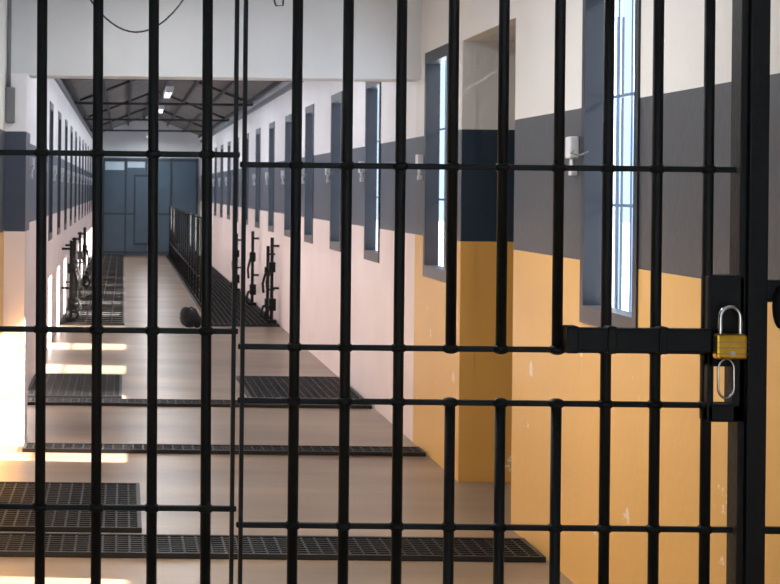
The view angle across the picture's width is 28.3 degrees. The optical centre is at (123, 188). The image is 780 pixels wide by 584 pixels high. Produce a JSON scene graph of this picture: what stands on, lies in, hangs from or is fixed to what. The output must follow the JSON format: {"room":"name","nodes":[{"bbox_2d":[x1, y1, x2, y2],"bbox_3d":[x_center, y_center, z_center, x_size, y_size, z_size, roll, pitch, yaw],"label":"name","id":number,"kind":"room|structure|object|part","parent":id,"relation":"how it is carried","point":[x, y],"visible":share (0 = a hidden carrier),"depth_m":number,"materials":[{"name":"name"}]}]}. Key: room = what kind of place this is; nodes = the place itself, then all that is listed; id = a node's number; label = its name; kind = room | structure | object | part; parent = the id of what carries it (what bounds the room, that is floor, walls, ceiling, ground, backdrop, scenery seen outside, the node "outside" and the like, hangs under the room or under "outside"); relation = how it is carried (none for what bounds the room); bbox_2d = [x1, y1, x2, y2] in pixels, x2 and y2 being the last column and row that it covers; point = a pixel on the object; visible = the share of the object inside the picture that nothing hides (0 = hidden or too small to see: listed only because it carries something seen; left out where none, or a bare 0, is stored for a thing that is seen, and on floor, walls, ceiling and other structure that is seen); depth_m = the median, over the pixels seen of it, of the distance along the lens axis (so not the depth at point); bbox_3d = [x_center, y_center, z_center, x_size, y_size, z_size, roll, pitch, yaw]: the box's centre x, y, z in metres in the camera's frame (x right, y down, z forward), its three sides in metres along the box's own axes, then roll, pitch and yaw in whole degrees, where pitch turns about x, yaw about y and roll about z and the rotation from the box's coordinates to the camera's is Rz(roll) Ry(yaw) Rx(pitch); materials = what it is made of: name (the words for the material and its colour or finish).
{"room":"prison interior","nodes":[
{"label":"prison interior","id":0,"kind":"room"},
{"bbox_2d":[0,0,92,448],"bbox_3d":[-0.781,0.092,17.200,0.080,3.000,38.400,1,0,0],"label":"wall","id":1,"kind":"structure","parent":0,"point":[57,259],"depth_m":15.38,"materials":[{"name":"paint"}]},
{"bbox_2d":[30,158,34,177],"bbox_3d":[-0.717,-0.163,11.606,0.043,0.160,0.197,1,0,0],"label":"switch box","id":2,"kind":"object","parent":1,"relation":"attached to","point":[32,160],"visible":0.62,"depth_m":11.64,"materials":[{"name":"plastic"}]},
{"bbox_2d":[48,101,53,240],"bbox_3d":[-0.774,-0.178,15.105,0.088,1.380,0.670,1,0,0],"label":"frame","id":3,"kind":"object","parent":1,"relation":"attached to","point":[51,127],"visible":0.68,"depth_m":15.40,"materials":[{"name":"paint"}]},
{"bbox_2d":[52,166,56,180],"bbox_3d":[-0.717,-0.163,15.456,0.043,0.160,0.197,1,0,0],"label":"switch box","id":4,"kind":"object","parent":1,"relation":"attached to","point":[54,171],"visible":0.99,"depth_m":15.49,"materials":[{"name":"plastic"}]},
{"bbox_2d":[57,111,61,234],"bbox_3d":[-0.774,-0.178,17.035,0.088,1.380,0.670,1,0,0],"label":"frame","id":5,"kind":"object","parent":1,"relation":"attached to","point":[59,113],"visible":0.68,"depth_m":17.33,"materials":[{"name":"paint"}]},
{"bbox_2d":[60,168,63,181],"bbox_3d":[-0.717,-0.163,17.386,0.043,0.160,0.197,1,0,0],"label":"switch box","id":6,"kind":"object","parent":1,"relation":"attached to","point":[62,169],"visible":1,"depth_m":17.42,"materials":[{"name":"plastic"}]},
{"bbox_2d":[64,119,67,229],"bbox_3d":[-0.774,-0.178,18.965,0.088,1.380,0.670,1,0,0],"label":"frame","id":7,"kind":"object","parent":1,"relation":"attached to","point":[66,121],"visible":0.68,"depth_m":19.25,"materials":[{"name":"paint"}]},
{"bbox_2d":[67,170,69,182],"bbox_3d":[-0.717,-0.163,19.316,0.043,0.160,0.197,1,0,0],"label":"switch box","id":8,"kind":"object","parent":1,"relation":"attached to","point":[68,171],"visible":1,"depth_m":19.34,"materials":[{"name":"plastic"}]},
{"bbox_2d":[61,240,78,320],"bbox_3d":[-0.635,1.091,17.872,0.220,0.956,0.176,1,0,0],"label":"lever","id":9,"kind":"object","parent":1,"relation":"attached to","point":[71,266],"visible":1,"depth_m":17.86,"materials":[{"name":"black metal"}]},
{"bbox_2d":[70,126,72,225],"bbox_3d":[-0.774,-0.178,20.895,0.088,1.380,0.670,1,0,0],"label":"frame","id":10,"kind":"object","parent":1,"relation":"attached to","point":[71,142],"visible":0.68,"depth_m":21.19,"materials":[{"name":"paint"}]},
{"bbox_2d":[65,237,81,312],"bbox_3d":[-0.635,1.091,18.972,0.220,0.956,0.176,1,0,0],"label":"lever","id":11,"kind":"object","parent":1,"relation":"attached to","point":[75,294],"visible":0.67,"depth_m":18.96,"materials":[{"name":"black metal"}]},
{"bbox_2d":[54,78,92,138],"bbox_3d":[-0.713,-1.177,23.050,0.030,0.060,26.700,1,0,0],"label":"trim","id":12,"kind":"structure","parent":1,"relation":"attached to","point":[58,81],"depth_m":20.32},
{"bbox_2d":[74,131,76,222],"bbox_3d":[-0.774,-0.178,22.825,0.088,1.380,0.670,1,0,0],"label":"frame","id":13,"kind":"object","parent":1,"relation":"attached to","point":[75,131],"visible":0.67,"depth_m":23.12,"materials":[{"name":"paint"}]},
{"bbox_2d":[72,232,86,298],"bbox_3d":[-0.635,1.091,21.372,0.220,0.956,0.176,1,0,0],"label":"lever","id":14,"kind":"object","parent":1,"relation":"attached to","point":[79,252],"visible":0.8,"depth_m":21.35,"materials":[{"name":"black metal"}]},
{"bbox_2d":[78,136,80,219],"bbox_3d":[-0.774,-0.178,24.755,0.088,1.380,0.670,1,0,0],"label":"frame","id":15,"kind":"object","parent":1,"relation":"attached to","point":[79,136],"visible":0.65,"depth_m":25.05,"materials":[{"name":"paint"}]},
{"bbox_2d":[82,140,83,217],"bbox_3d":[-0.774,-0.178,26.685,0.088,1.380,0.670,1,0,0],"label":"frame","id":16,"kind":"object","parent":1,"relation":"attached to","point":[82,140],"visible":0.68,"depth_m":26.97,"materials":[{"name":"paint"}]},
{"bbox_2d":[78,227,90,286],"bbox_3d":[-0.635,1.091,23.972,0.220,0.956,0.176,1,0,0],"label":"lever","id":17,"kind":"object","parent":1,"relation":"attached to","point":[84,245],"visible":0.8,"depth_m":23.96,"materials":[{"name":"black metal"}]},
{"bbox_2d":[84,143,86,215],"bbox_3d":[-0.774,-0.178,28.615,0.088,1.380,0.670,1,0,0],"label":"frame","id":18,"kind":"object","parent":1,"relation":"attached to","point":[85,143],"visible":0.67,"depth_m":28.90,"materials":[{"name":"paint"}]},
{"bbox_2d":[87,146,88,213],"bbox_3d":[-0.774,-0.178,30.545,0.088,1.380,0.670,1,0,0],"label":"frame","id":19,"kind":"object","parent":1,"relation":"attached to","point":[88,146],"visible":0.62,"depth_m":30.25,"materials":[{"name":"paint"}]},
{"bbox_2d":[89,149,90,212],"bbox_3d":[-0.774,-0.178,32.475,0.088,1.380,0.670,1,0,0],"label":"frame","id":20,"kind":"object","parent":1,"relation":"attached to","point":[90,149],"visible":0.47,"depth_m":32.77,"materials":[{"name":"paint"}]},
{"bbox_2d":[103,116,201,254],"bbox_3d":[0.564,-0.144,36.500,2.765,3.500,0.200,1,0,0],"label":"wall","id":21,"kind":"structure","parent":0,"point":[112,140],"depth_m":36.40,"materials":[{"name":"white paint"}]},
{"bbox_2d":[104,157,198,254],"bbox_3d":[0.636,0.427,36.365,2.320,2.360,0.061,1,0,0],"label":"door","id":22,"kind":"structure","parent":21,"relation":"attached to","point":[183,173],"depth_m":36.33,"materials":[{"name":"blue paint"}]},
{"bbox_2d":[61,79,290,134],"bbox_3d":[0.578,-1.503,23.150,2.965,0.578,26.900,1,0,0],"label":"roof","id":23,"kind":"structure","parent":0,"point":[83,87],"depth_m":24.88,"materials":[{"name":"grey metal"}]},
{"bbox_2d":[159,81,164,113],"bbox_3d":[0.578,-1.434,23.500,0.100,0.440,1.240,1,0,0],"label":"lamp","id":24,"kind":"object","parent":23,"relation":"hanging from","point":[161,107],"visible":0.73,"depth_m":22.99,"materials":[{"name":"plastic"}]},
{"bbox_2d":[163,80,173,98],"bbox_3d":[0.578,-1.434,19.500,0.100,0.440,1.240,1,0,0],"label":"lamp","id":25,"kind":"object","parent":23,"relation":"hanging from","point":[168,90],"visible":0.83,"depth_m":18.99,"materials":[{"name":"plastic"}]},
{"bbox_2d":[65,79,291,137],"bbox_3d":[0.578,-1.493,23.050,2.618,0.555,26.700,1,0,0],"label":"roof truss","id":26,"kind":"object","parent":23,"relation":"attached to","point":[78,101],"depth_m":23.62,"materials":[{"name":"black metal"}]},
{"bbox_2d":[11,0,421,81],"bbox_3d":[0.576,-1.299,9.575,2.765,1.190,0.250,1,0,0],"label":"overhead beam","id":27,"kind":"structure","parent":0,"point":[69,22],"depth_m":9.45,"materials":[{"name":"white paint"}]},
{"bbox_2d":[6,0,14,122],"bbox_3d":[-0.698,-0.897,9.275,0.055,0.980,0.050,1,0,0],"label":"junction box","id":28,"kind":"object","parent":27,"relation":"attached to","point":[10,91],"visible":1,"depth_m":9.27,"materials":[{"name":"grey metal"}]},
{"bbox_2d":[0,254,573,583],"bbox_3d":[0.595,1.644,17.350,3.665,0.124,38.700,1,0,0],"label":"floor","id":29,"kind":"structure","parent":0,"point":[265,477],"depth_m":8.79,"materials":[{"name":"concrete"}]},
{"bbox_2d":[2,73,30,445],"bbox_3d":[-0.680,0.438,9.500,0.130,2.310,0.400,1,0,0],"label":"wall","id":30,"kind":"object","parent":29,"relation":"on","point":[17,134],"depth_m":9.30,"materials":[{"name":"white paint"}]},
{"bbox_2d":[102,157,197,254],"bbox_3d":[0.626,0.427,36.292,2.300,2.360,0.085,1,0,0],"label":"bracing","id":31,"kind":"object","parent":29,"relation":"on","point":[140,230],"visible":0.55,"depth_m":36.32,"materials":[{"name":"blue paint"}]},
{"bbox_2d":[169,206,201,302],"bbox_3d":[1.080,0.991,27.300,0.028,1.200,16.228,1,0,0],"label":"railing","id":32,"kind":"object","parent":29,"relation":"on","point":[175,223],"visible":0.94,"depth_m":26.39,"materials":[{"name":"black metal"}]},
{"bbox_2d":[180,307,200,327],"bbox_3d":[0.775,1.478,17.400,0.257,0.260,0.440,1,0,0],"label":"duffel bag","id":33,"kind":"object","parent":29,"relation":"on","point":[189,317],"visible":0.95,"depth_m":17.22,"materials":[{"name":"black fabric"}]},
{"bbox_2d":[27,398,371,408],"bbox_3d":[0.536,1.594,11.165,2.585,0.024,0.230,1,0,0],"label":"channel","id":34,"kind":"object","parent":29,"relation":"on","point":[30,401],"visible":0.56,"depth_m":11.05,"materials":[{"name":"metal"}]},
{"bbox_2d":[22,442,425,455],"bbox_3d":[0.606,1.594,9.185,2.445,0.024,0.210,1,0,0],"label":"channel","id":35,"kind":"object","parent":29,"relation":"on","point":[28,446],"visible":0.8,"depth_m":9.14,"materials":[{"name":"metal"}]},
{"bbox_2d":[0,532,545,562],"bbox_3d":[0.536,1.594,6.680,2.585,0.024,0.360,1,0,0],"label":"floor grate","id":36,"kind":"object","parent":29,"relation":"on","point":[12,544],"visible":0.8,"depth_m":6.63,"materials":[{"name":"metal"}]},
{"bbox_2d":[0,0,779,583],"bbox_3d":[0.561,0.111,3.389,2.595,2.990,0.082,1,0,0],"label":"gate","id":37,"kind":"object","parent":29,"relation":"on","point":[747,286],"visible":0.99,"depth_m":3.39,"materials":[{"name":"black metal"}]},
{"bbox_2d":[712,305,747,359],"bbox_3d":[1.349,0.318,3.337,0.069,0.121,0.031,1,0,0],"label":"padlock","id":38,"kind":"object","parent":37,"relation":"attached to","point":[725,345],"visible":1,"depth_m":3.32,"materials":[{"name":"gold metal"}]},
{"bbox_3d":[0.561,0.111,3.390,2.595,2.990,0.080,1,0,0],"label":"frame","id":39,"kind":"part","parent":37,"relation":"part of","materials":[{"name":"black metal"}]},
{"bbox_2d":[201,0,779,583],"bbox_3d":[2.089,0.122,17.200,0.450,3.000,38.400,1,0,0],"label":"wall","id":40,"kind":"structure","parent":0,"point":[535,376],"depth_m":6.82,"materials":[{"name":"paint"}]},
{"bbox_2d":[214,147,216,215],"bbox_3d":[1.903,-0.150,30.545,0.088,1.380,0.670,1,0,0],"label":"frame","id":41,"kind":"object","parent":40,"relation":"attached to","point":[215,161],"visible":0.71,"depth_m":30.84,"materials":[{"name":"paint"}]},
{"bbox_2d":[220,145,222,217],"bbox_3d":[1.903,-0.150,28.615,0.088,1.380,0.670,1,0,0],"label":"frame","id":42,"kind":"object","parent":40,"relation":"attached to","point":[221,163],"visible":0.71,"depth_m":28.90,"materials":[{"name":"paint"}]},
{"bbox_2d":[227,141,230,219],"bbox_3d":[1.903,-0.150,26.685,0.088,1.380,0.670,1,0,0],"label":"frame","id":43,"kind":"object","parent":40,"relation":"attached to","point":[229,142],"visible":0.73,"depth_m":26.97,"materials":[{"name":"paint"}]},
{"bbox_2d":[230,234,240,290],"bbox_3d":[1.753,1.147,23.472,0.192,0.896,0.176,1,0,0],"label":"lever","id":44,"kind":"object","parent":40,"relation":"attached to","point":[238,276],"visible":0.48,"depth_m":23.46,"materials":[{"name":"black metal"}]},
{"bbox_2d":[237,137,238,221],"bbox_3d":[1.903,-0.150,24.755,0.088,1.380,0.670,1,0,0],"label":"frame","id":45,"kind":"object","parent":40,"relation":"attached to","point":[238,137],"visible":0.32,"depth_m":24.42,"materials":[{"name":"paint"}]},
{"bbox_2d":[246,133,248,224],"bbox_3d":[1.903,-0.150,22.825,0.088,1.380,0.670,1,0,0],"label":"frame","id":46,"kind":"object","parent":40,"relation":"attached to","point":[247,178],"visible":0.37,"depth_m":23.12,"materials":[{"name":"paint"}]},
{"bbox_2d":[245,231,258,304],"bbox_3d":[1.753,1.087,20.572,0.192,1.016,0.176,1,0,0],"label":"lever","id":47,"kind":"object","parent":40,"relation":"attached to","point":[252,255],"visible":1,"depth_m":20.56,"materials":[{"name":"black metal"}]},
{"bbox_2d":[200,81,303,142],"bbox_3d":[1.862,-1.151,23.050,0.030,0.060,26.700,1,0,0],"label":"trim","id":48,"kind":"structure","parent":40,"relation":"attached to","point":[288,87],"depth_m":20.15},
{"bbox_2d":[255,128,260,227],"bbox_3d":[1.903,-0.150,20.895,0.088,1.380,0.670,1,0,0],"label":"frame","id":49,"kind":"object","parent":40,"relation":"attached to","point":[258,131],"visible":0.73,"depth_m":21.19,"materials":[{"name":"paint"}]},
{"bbox_2d":[265,172,268,184],"bbox_3d":[1.845,-0.136,19.316,0.043,0.160,0.197,1,0,0],"label":"switch box","id":50,"kind":"object","parent":40,"relation":"attached to","point":[266,173],"visible":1,"depth_m":19.36,"materials":[{"name":"plastic"}]},
{"bbox_2d":[260,246,274,318],"bbox_3d":[1.753,1.147,18.372,0.192,0.896,0.176,1,0,0],"label":"lever","id":51,"kind":"object","parent":40,"relation":"attached to","point":[265,305],"visible":0.58,"depth_m":18.38,"materials":[{"name":"black metal"}]},
{"bbox_2d":[263,237,278,322],"bbox_3d":[1.753,1.087,17.872,0.192,1.016,0.176,1,0,0],"label":"lever","id":52,"kind":"object","parent":40,"relation":"attached to","point":[271,307],"visible":1,"depth_m":17.86,"materials":[{"name":"black metal"}]},
{"bbox_2d":[268,121,274,231],"bbox_3d":[1.903,-0.150,18.965,0.088,1.380,0.670,1,0,0],"label":"frame","id":53,"kind":"object","parent":40,"relation":"attached to","point":[271,125],"visible":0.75,"depth_m":19.25,"materials":[{"name":"paint"}]},
{"bbox_2d":[281,170,284,183],"bbox_3d":[1.845,-0.136,17.386,0.043,0.160,0.197,1,0,0],"label":"switch box","id":54,"kind":"object","parent":40,"relation":"attached to","point":[282,171],"visible":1,"depth_m":17.42,"materials":[{"name":"plastic"}]},
{"bbox_2d":[284,114,291,236],"bbox_3d":[1.903,-0.150,17.035,0.088,1.380,0.670,1,0,0],"label":"frame","id":55,"kind":"object","parent":40,"relation":"attached to","point":[287,179],"visible":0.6,"depth_m":17.33,"materials":[{"name":"paint"}]},
{"bbox_2d":[301,168,305,183],"bbox_3d":[1.845,-0.136,15.456,0.043,0.160,0.197,1,0,0],"label":"switch box","id":56,"kind":"object","parent":40,"relation":"attached to","point":[303,169],"visible":0.72,"depth_m":15.49,"materials":[{"name":"plastic"}]},
{"bbox_2d":[304,104,313,243],"bbox_3d":[1.903,-0.150,15.105,0.088,1.380,0.670,1,0,0],"label":"frame","id":57,"kind":"object","parent":40,"relation":"attached to","point":[309,110],"visible":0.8,"depth_m":15.40,"materials":[{"name":"paint"}]},
{"bbox_2d":[325,168,331,182],"bbox_3d":[1.845,-0.136,13.536,0.043,0.160,0.197,1,0,0],"label":"switch box","id":58,"kind":"object","parent":40,"relation":"attached to","point":[327,170],"visible":0.84,"depth_m":13.57,"materials":[{"name":"plastic"}]},
{"bbox_2d":[329,91,341,251],"bbox_3d":[1.903,-0.150,13.185,0.088,1.380,0.670,1,0,0],"label":"frame","id":59,"kind":"object","parent":40,"relation":"attached to","point":[336,99],"visible":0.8,"depth_m":13.47,"materials":[{"name":"paint"}]},
{"bbox_2d":[358,161,366,181],"bbox_3d":[1.845,-0.136,11.606,0.043,0.160,0.197,1,0,0],"label":"switch box","id":60,"kind":"object","parent":40,"relation":"attached to","point":[361,171],"visible":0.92,"depth_m":11.65,"materials":[{"name":"plastic"}]},
{"bbox_2d":[364,82,380,262],"bbox_3d":[1.903,-0.150,11.255,0.088,1.380,0.670,1,0,0],"label":"frame","id":61,"kind":"object","parent":40,"relation":"attached to","point":[371,88],"visible":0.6,"depth_m":11.54,"materials":[{"name":"paint"}]},
{"bbox_2d":[415,154,423,179],"bbox_3d":[1.845,-0.136,9.316,0.043,0.160,0.197,1,0,0],"label":"switch box","id":62,"kind":"object","parent":40,"relation":"attached to","point":[419,158],"visible":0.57,"depth_m":9.36,"materials":[{"name":"plastic"}]},
{"bbox_2d":[423,43,447,282],"bbox_3d":[1.903,-0.150,8.965,0.088,1.380,0.670,1,0,0],"label":"frame","id":63,"kind":"object","parent":40,"relation":"attached to","point":[434,58],"visible":0.67,"depth_m":9.26,"materials":[{"name":"paint"}]},
{"bbox_2d":[439,62,445,265],"bbox_3d":[1.953,-0.149,8.965,0.012,1.260,0.582,1,0,0],"label":"bars","id":64,"kind":"object","parent":40,"relation":"attached to","point":[441,129],"visible":0.09,"depth_m":9.11,"materials":[{"name":"paint"}]},
{"bbox_2d":[565,136,588,175],"bbox_3d":[1.845,-0.136,6.116,0.043,0.160,0.197,1,0,0],"label":"switch box","id":65,"kind":"object","parent":40,"relation":"attached to","point":[572,142],"visible":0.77,"depth_m":6.15,"materials":[{"name":"plastic"}]},
{"bbox_2d":[579,0,640,327],"bbox_3d":[1.903,-0.150,5.765,0.088,1.380,0.670,1,0,0],"label":"frame","id":66,"kind":"object","parent":40,"relation":"attached to","point":[593,10],"visible":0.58,"depth_m":6.06,"materials":[{"name":"paint"}]},
{"bbox_2d":[614,17,624,309],"bbox_3d":[2.315,0.404,7.735,0.092,2.440,1.250,1,0,0],"label":"leaf","id":67,"kind":"object","parent":40,"relation":"attached to","point":[623,18],"visible":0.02,"depth_m":7.11,"materials":[{"name":"paint"}]},
{"bbox_2d":[613,0,634,311],"bbox_3d":[1.953,-0.149,5.765,0.012,1.260,0.582,1,0,0],"label":"bars","id":68,"kind":"object","parent":40,"relation":"attached to","point":[619,96],"visible":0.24,"depth_m":5.91,"materials":[{"name":"paint"}]},
{"bbox_3d":[0.578,-1.444,3.725,2.765,0.100,11.450,1,0,0],"label":"ceiling","id":69,"kind":"structure","parent":0,"visible":0},
{"bbox_2d":[90,0,183,32],"bbox_3d":[0.072,-1.148,8.600,0.849,0.507,0.010,1,0,0],"label":"hanging cable","id":70,"kind":"object","parent":69,"relation":"hanging from","point":[180,3],"visible":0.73,"depth_m":8.60,"materials":[{"name":"black rubber"}]},
{"label":"outside","id":71,"kind":"structure","parent":0,"visible":0},
{"bbox_2d":[376,220,629,310],"bbox_3d":[-0.019,1.810,25.000,120.000,0.180,130.000,1,0,0],"label":"ground","id":72,"kind":"structure","parent":71,"point":[626,226],"depth_m":42.14,"materials":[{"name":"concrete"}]}
]}

